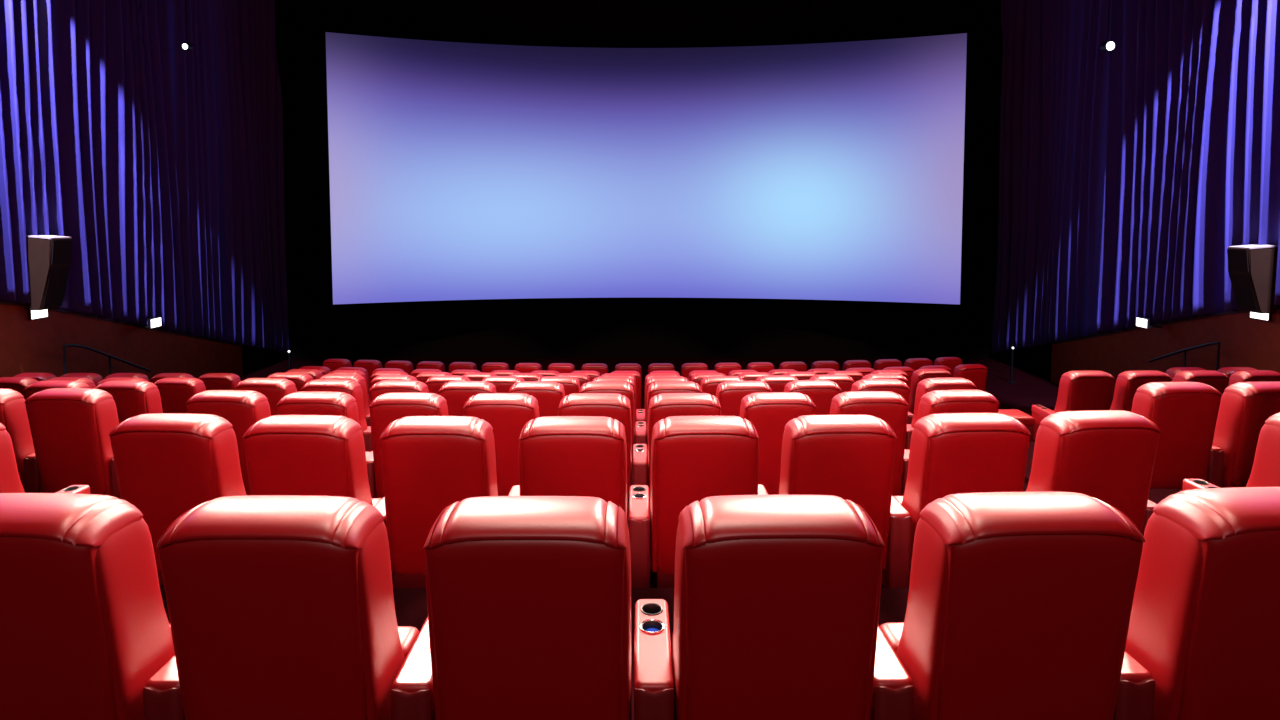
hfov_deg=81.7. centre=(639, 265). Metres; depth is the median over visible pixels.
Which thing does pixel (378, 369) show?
seat
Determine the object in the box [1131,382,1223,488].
seat
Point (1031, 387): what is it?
floor
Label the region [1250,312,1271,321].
wall light
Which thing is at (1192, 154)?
curtain
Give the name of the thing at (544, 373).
seat
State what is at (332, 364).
seat
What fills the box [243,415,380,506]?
seat
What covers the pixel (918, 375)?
seat
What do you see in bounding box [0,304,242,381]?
wall
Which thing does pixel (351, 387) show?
seat
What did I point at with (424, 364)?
seat
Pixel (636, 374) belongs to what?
seat
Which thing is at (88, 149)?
curtain
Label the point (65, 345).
rail
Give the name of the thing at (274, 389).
seat
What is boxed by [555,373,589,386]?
seat
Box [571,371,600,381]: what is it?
seat
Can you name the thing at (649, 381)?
seat
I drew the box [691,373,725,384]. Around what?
seat
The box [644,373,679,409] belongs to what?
seat
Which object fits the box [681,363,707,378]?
seat
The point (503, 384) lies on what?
seat
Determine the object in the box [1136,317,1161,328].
wall light
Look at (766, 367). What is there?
seat
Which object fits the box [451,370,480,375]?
seat
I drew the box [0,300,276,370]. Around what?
wall
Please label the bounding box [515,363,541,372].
seat
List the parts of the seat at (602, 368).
panel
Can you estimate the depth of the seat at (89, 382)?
11.13 m
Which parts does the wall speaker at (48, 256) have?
panel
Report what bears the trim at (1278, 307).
attached to the wall at (1245, 341)
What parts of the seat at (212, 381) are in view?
panel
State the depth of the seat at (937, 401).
6.83 m
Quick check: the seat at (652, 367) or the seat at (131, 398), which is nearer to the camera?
the seat at (131, 398)
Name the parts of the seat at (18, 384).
panel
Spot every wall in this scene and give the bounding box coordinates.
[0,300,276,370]
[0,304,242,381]
[275,0,1002,356]
[1003,310,1235,375]
[1051,309,1279,397]
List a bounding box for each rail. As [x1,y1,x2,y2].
[62,344,150,374]
[1149,342,1220,370]
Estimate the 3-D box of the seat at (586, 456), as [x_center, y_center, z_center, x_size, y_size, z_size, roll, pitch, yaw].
[-0.497,1.520,4.896,0.826,1.168,0.751,0,4,0]
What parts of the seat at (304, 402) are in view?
panel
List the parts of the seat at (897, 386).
panel, armrest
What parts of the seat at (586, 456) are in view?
armrest, panel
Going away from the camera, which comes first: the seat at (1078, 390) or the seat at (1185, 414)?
the seat at (1185, 414)
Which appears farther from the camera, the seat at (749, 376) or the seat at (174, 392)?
the seat at (749, 376)
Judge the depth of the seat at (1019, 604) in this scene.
2.44 m
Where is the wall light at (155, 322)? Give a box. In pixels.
[137,317,160,328]
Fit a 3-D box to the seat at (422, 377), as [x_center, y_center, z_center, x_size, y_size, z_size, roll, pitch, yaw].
[-3.727,2.501,13.667,0.674,1.168,0.686,0,4,3]
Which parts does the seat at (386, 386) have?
armrest, panel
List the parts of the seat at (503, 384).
panel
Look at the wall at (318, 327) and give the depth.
24.95 m
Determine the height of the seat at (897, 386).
1.168 m
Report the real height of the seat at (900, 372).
1.168 m
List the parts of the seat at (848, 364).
panel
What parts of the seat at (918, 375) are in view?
panel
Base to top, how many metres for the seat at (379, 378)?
1.168 m
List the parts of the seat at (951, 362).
panel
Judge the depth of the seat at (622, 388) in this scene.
8.87 m
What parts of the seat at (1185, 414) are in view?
panel, armrest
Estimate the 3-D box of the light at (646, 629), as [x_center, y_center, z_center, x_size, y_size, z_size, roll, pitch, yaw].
[0.048,1.443,2.887,0.066,0.030,0.066,0,4,0]
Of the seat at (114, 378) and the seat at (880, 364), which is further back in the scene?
the seat at (880, 364)
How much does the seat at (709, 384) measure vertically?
1.168 m
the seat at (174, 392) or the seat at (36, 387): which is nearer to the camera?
the seat at (36, 387)
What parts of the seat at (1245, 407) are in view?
panel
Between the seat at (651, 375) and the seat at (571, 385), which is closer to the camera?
the seat at (571, 385)
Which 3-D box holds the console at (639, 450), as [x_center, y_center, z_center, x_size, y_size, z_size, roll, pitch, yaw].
[0.000,2.061,7.169,0.138,0.528,0.596,0,4,0]
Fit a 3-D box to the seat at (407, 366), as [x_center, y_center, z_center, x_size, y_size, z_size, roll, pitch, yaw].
[-6.109,2.975,19.000,0.674,1.168,0.686,0,4,6]
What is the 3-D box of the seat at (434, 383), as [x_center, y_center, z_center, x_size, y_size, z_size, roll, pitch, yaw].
[-2.971,2.231,11.452,0.826,1.168,0.751,0,4,2]
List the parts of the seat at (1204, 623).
panel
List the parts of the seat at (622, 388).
panel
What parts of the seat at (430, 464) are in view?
armrest, panel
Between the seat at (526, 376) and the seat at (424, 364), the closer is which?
the seat at (526, 376)
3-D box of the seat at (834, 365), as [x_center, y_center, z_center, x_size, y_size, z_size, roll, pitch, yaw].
[4.681,2.978,18.958,0.674,1.168,0.686,0,4,-5]
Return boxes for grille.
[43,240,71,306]
[1227,249,1257,310]
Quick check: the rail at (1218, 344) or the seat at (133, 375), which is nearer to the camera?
the seat at (133, 375)
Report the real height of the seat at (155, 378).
1.168 m
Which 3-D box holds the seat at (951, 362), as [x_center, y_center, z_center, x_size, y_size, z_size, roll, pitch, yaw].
[8.002,2.942,19.468,0.674,1.168,0.686,-1,4,-9]
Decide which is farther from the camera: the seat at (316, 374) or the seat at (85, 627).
the seat at (316, 374)
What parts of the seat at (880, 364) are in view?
panel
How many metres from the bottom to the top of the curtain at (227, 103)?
12.554 m
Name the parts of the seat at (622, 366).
panel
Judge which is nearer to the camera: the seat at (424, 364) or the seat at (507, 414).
the seat at (507, 414)
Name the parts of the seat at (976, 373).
panel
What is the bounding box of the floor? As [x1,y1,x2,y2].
[117,357,1181,719]
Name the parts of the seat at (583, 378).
panel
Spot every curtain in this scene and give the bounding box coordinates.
[0,0,185,331]
[167,0,288,352]
[991,0,1110,352]
[1096,0,1279,332]
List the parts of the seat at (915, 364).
panel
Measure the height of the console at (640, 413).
0.528 m
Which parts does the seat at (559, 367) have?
panel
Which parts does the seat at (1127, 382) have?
panel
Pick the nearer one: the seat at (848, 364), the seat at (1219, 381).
the seat at (1219, 381)
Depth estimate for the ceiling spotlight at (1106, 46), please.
17.63 m
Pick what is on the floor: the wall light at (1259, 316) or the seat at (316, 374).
the seat at (316, 374)
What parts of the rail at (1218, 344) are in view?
post, post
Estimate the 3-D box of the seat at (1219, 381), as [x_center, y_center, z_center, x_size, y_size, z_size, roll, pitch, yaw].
[8.308,2.104,11.109,0.826,1.168,0.751,0,4,-2]
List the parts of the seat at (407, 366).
panel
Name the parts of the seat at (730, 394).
panel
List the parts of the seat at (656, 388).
panel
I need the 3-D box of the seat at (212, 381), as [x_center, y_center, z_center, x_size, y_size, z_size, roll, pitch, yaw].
[-7.588,2.507,13.557,0.674,1.168,0.686,0,4,2]
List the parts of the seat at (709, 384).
panel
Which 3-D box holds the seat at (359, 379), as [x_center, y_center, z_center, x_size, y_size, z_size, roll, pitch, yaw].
[-4.631,2.222,11.572,0.826,1.168,0.751,0,4,4]
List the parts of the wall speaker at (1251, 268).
panel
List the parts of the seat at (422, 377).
panel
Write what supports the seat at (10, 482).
on the floor
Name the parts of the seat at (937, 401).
panel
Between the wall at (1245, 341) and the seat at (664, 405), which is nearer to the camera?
the seat at (664, 405)
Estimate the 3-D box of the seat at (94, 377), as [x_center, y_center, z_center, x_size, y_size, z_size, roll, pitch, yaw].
[-10.108,2.506,13.582,0.674,1.168,0.686,0,4,2]
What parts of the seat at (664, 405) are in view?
panel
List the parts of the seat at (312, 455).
panel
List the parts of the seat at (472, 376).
panel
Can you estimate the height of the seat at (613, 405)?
1.168 m
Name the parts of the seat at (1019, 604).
panel, armrest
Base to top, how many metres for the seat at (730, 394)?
1.168 m
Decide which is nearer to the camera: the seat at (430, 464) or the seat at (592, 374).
the seat at (430, 464)
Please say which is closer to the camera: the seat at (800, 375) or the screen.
the seat at (800, 375)
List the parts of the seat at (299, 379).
panel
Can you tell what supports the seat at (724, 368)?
on the floor
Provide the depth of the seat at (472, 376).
13.27 m
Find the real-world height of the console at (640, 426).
0.528 m
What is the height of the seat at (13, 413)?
1.168 m
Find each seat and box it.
[0,377,38,398]
[0,388,34,490]
[0,422,89,493]
[0,493,174,719]
[14,373,55,380]
[23,380,89,399]
[24,388,119,496]
[46,377,95,388]
[60,373,102,385]
[94,381,162,422]
[96,377,146,385]
[105,373,149,381]
[109,413,246,583]
[143,495,418,719]
[150,373,193,382]
[153,378,205,412]
[186,390,270,494]
[198,373,240,390]
[234,378,296,415]
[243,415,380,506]
[267,373,312,391]
[276,391,369,454]
[285,369,322,379]
[299,366,330,375]
[301,379,369,431]
[319,374,369,415]
[323,359,351,371]
[328,370,369,409]
[336,367,369,399]
[353,360,381,387]
[362,380,428,451]
[365,375,417,425]
[366,392,448,497]
[370,371,407,382]
[371,368,404,374]
[375,416,497,587]
[384,360,413,374]
[391,496,631,719]
[410,369,441,376]
[415,372,452,382]
[416,361,444,371]
[425,375,470,394]
[438,381,496,415]
[449,362,476,372]
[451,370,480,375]
[463,373,497,380]
[463,393,539,495]
[481,362,509,372]
[482,376,524,392]
[491,370,519,375]
[508,416,626,514]
[509,373,543,380]
[509,381,564,416]
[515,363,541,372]
[531,370,559,376]
[537,376,580,395]
[548,363,574,372]
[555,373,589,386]
[558,393,631,497]
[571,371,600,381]
[579,381,633,458]
[581,363,607,374]
[592,376,635,435]
[600,373,635,414]
[611,371,640,409]
[615,363,641,397]
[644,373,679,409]
[645,376,688,435]
[646,381,701,458]
[647,393,720,497]
[648,363,674,373]
[649,371,679,374]
[650,416,767,587]
[672,495,913,719]
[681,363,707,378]
[688,370,718,380]
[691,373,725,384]
[700,376,743,396]
[714,363,740,375]
[716,381,771,415]
[728,370,757,375]
[737,372,770,380]
[739,392,815,494]
[747,362,774,372]
[755,375,798,391]
[768,369,797,374]
[779,362,806,371]
[779,415,911,587]
[783,372,816,379]
[784,380,841,414]
[807,369,835,374]
[809,374,854,392]
[811,361,838,370]
[827,371,863,381]
[830,391,908,495]
[842,360,870,370]
[845,368,875,375]
[851,379,913,449]
[862,373,912,423]
[870,370,908,379]
[873,359,901,369]
[880,492,1154,719]
[883,367,913,394]
[893,413,1030,572]
[904,358,932,370]
[907,390,999,451]
[908,369,951,413]
[908,378,976,427]
[919,365,951,373]
[934,357,962,377]
[953,364,987,390]
[1026,410,1160,536]
[1032,371,1114,439]
[1110,370,1171,411]
[1125,487,1279,719]
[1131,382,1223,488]
[1166,367,1204,379]
[1172,370,1229,393]
[1182,412,1279,490]
[1212,382,1279,487]
[1217,367,1256,377]
[1228,370,1279,385]
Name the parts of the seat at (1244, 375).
panel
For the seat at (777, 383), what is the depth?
11.08 m
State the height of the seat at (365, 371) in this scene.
1.168 m
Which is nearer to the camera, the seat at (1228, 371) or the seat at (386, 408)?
the seat at (386, 408)
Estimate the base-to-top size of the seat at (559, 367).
1.168 m
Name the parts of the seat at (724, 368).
panel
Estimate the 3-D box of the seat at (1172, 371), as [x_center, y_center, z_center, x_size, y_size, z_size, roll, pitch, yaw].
[9.871,2.399,13.557,0.674,1.168,0.686,0,4,-2]
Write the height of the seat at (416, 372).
1.168 m
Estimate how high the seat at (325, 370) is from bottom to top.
1.168 m
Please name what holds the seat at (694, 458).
on the floor
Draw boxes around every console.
[628,485,649,587]
[633,444,646,484]
[634,599,673,719]
[635,421,645,443]
[636,409,644,421]
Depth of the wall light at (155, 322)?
17.62 m
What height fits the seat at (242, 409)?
1.168 m
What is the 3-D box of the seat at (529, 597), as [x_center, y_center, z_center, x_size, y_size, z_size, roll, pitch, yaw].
[-0.444,1.355,2.727,0.826,1.168,0.751,0,4,0]
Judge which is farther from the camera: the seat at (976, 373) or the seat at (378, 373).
the seat at (976, 373)
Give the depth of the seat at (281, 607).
2.41 m
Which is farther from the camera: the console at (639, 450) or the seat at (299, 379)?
the seat at (299, 379)
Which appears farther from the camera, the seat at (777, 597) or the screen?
the screen
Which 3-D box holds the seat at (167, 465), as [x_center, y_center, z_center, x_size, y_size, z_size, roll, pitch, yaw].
[-3.046,1.515,4.966,0.826,1.168,0.751,0,4,2]
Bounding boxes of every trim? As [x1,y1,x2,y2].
[0,301,242,346]
[1051,306,1279,344]
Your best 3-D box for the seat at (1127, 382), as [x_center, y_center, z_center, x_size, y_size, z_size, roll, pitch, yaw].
[7.468,2.104,11.101,0.826,1.168,0.751,0,4,-2]
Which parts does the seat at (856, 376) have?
panel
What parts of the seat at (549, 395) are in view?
panel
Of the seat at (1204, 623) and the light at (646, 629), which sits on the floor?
the seat at (1204, 623)
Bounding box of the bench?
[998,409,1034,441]
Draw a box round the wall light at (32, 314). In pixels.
[28,309,47,319]
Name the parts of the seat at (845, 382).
panel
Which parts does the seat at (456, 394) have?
panel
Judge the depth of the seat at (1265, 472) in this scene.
4.85 m
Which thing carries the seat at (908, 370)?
on the floor
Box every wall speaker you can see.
[24,234,71,309]
[1227,244,1277,312]
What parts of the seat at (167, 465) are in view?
panel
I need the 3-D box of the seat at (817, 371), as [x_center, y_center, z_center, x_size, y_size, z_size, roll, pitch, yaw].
[3.870,2.759,15.971,0.674,1.168,0.686,0,4,-4]
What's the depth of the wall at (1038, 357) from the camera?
23.20 m
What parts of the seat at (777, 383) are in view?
panel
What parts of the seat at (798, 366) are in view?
panel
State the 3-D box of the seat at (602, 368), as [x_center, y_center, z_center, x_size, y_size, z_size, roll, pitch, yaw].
[-1.127,2.999,18.658,0.674,1.168,0.686,0,4,1]
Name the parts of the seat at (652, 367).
panel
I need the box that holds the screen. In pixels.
[326,32,966,303]
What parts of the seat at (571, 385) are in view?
panel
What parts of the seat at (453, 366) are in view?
panel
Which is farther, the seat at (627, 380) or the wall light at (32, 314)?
the wall light at (32, 314)
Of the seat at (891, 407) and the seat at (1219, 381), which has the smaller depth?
the seat at (891, 407)
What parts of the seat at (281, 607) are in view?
armrest, panel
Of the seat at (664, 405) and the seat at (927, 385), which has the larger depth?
the seat at (927, 385)
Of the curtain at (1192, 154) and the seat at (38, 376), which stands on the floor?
the seat at (38, 376)
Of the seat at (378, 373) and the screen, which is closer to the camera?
the seat at (378, 373)
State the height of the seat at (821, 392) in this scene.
1.168 m
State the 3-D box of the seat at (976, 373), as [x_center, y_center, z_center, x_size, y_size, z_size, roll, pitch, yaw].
[7.231,2.727,16.428,0.674,1.168,0.686,-1,4,-8]
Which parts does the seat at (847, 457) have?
panel, armrest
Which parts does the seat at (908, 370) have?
panel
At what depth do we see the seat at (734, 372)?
15.53 m
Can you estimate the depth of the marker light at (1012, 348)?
21.44 m
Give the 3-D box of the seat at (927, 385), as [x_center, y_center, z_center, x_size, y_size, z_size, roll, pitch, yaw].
[3.874,1.962,9.453,0.826,1.168,0.751,0,4,-4]
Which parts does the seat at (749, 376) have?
panel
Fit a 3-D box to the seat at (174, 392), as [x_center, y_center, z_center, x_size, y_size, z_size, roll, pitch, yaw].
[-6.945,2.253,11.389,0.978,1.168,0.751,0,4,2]
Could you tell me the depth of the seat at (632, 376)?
13.28 m
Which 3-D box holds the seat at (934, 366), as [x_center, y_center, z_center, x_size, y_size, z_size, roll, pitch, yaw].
[6.391,2.737,16.290,0.674,1.168,0.686,0,4,-7]
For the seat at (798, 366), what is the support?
on the floor
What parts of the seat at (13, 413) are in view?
panel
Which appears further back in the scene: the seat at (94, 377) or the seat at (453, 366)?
the seat at (453, 366)
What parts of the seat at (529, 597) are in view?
armrest, panel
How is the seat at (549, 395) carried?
on the floor
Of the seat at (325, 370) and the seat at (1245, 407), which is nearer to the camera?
the seat at (1245, 407)
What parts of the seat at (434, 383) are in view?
panel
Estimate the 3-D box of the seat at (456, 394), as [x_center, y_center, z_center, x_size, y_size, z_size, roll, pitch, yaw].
[-2.171,1.975,9.266,0.826,1.168,0.751,0,4,2]
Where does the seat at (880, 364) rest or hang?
on the floor
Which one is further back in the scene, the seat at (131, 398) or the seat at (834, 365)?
the seat at (834, 365)
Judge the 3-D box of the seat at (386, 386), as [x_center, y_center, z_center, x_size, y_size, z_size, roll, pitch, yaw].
[-3.016,1.972,9.304,0.826,1.168,0.751,0,4,2]
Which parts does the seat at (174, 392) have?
panel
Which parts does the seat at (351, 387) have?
panel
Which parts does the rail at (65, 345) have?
post, post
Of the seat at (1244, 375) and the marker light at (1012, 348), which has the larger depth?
the marker light at (1012, 348)
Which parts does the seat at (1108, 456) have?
panel, armrest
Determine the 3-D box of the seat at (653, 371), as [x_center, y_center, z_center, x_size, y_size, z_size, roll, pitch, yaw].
[0.509,2.774,15.766,0.674,1.168,0.686,0,4,-1]
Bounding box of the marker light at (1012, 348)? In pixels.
[1006,347,1015,382]
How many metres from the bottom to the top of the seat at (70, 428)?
1.168 m
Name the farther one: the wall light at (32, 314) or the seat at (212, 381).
the wall light at (32, 314)
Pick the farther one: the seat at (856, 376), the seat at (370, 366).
the seat at (370, 366)
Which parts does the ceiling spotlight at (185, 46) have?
drop rod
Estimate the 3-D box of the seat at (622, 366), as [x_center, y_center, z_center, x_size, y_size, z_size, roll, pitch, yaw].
[-0.296,2.999,18.655,0.674,1.168,0.686,0,4,0]
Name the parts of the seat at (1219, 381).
panel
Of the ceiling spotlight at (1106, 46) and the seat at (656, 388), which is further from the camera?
the ceiling spotlight at (1106, 46)
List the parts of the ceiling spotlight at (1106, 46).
drop rod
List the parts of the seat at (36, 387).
panel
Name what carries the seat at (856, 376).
on the floor
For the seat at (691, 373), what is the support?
on the floor
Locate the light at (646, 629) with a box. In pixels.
[645,628,658,631]
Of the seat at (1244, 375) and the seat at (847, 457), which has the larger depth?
the seat at (1244, 375)
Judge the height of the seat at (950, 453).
1.168 m
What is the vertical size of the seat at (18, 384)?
1.168 m
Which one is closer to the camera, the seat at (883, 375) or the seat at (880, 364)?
the seat at (883, 375)
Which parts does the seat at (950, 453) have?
panel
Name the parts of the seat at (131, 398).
panel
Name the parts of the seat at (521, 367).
panel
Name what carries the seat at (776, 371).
on the floor
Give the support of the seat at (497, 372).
on the floor
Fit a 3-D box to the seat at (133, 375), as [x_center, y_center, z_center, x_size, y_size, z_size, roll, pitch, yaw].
[-9.268,2.506,13.574,0.674,1.168,0.686,0,4,2]
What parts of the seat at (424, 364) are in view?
panel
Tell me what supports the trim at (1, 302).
attached to the wall at (26, 345)
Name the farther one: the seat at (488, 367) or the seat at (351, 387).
the seat at (488, 367)
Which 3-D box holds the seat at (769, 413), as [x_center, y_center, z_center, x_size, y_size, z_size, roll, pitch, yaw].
[1.346,1.744,7.106,0.826,1.168,0.751,0,4,-2]
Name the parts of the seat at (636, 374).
panel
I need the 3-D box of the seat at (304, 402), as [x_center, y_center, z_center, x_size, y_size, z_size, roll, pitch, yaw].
[-3.074,1.742,7.137,0.826,1.168,0.751,0,4,3]
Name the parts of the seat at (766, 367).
panel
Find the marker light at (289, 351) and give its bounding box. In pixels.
[288,350,290,369]
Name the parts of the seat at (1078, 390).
armrest, panel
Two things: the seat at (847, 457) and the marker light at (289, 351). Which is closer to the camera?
the seat at (847, 457)
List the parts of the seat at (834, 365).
panel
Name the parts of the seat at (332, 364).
panel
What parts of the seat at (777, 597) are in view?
panel, armrest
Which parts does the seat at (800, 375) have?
panel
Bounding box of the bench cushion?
[998,409,1034,425]
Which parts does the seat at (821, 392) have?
panel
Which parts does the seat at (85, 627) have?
panel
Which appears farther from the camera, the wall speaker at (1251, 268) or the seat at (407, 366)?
the seat at (407, 366)
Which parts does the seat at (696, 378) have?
panel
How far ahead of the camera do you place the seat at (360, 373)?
13.55 m
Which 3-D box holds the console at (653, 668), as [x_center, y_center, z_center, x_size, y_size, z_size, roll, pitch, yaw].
[0.048,1.669,2.830,0.138,0.528,0.596,0,4,0]
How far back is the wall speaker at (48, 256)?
14.32 m
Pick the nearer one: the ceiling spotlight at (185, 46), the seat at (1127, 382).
the seat at (1127, 382)
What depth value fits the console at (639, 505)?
4.71 m
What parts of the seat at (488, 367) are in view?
panel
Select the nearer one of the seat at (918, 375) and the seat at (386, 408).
the seat at (386, 408)
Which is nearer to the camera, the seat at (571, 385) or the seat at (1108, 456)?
the seat at (1108, 456)
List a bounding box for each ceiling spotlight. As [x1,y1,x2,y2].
[181,0,192,50]
[1100,0,1115,51]
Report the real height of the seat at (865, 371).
1.168 m
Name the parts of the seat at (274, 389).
panel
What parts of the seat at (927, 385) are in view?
panel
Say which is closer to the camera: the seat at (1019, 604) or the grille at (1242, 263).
the seat at (1019, 604)
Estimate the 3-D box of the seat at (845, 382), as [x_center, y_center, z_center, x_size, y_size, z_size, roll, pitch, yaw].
[2.984,2.226,11.524,0.826,1.168,0.751,0,4,-4]
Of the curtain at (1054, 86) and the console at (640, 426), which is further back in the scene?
the curtain at (1054, 86)

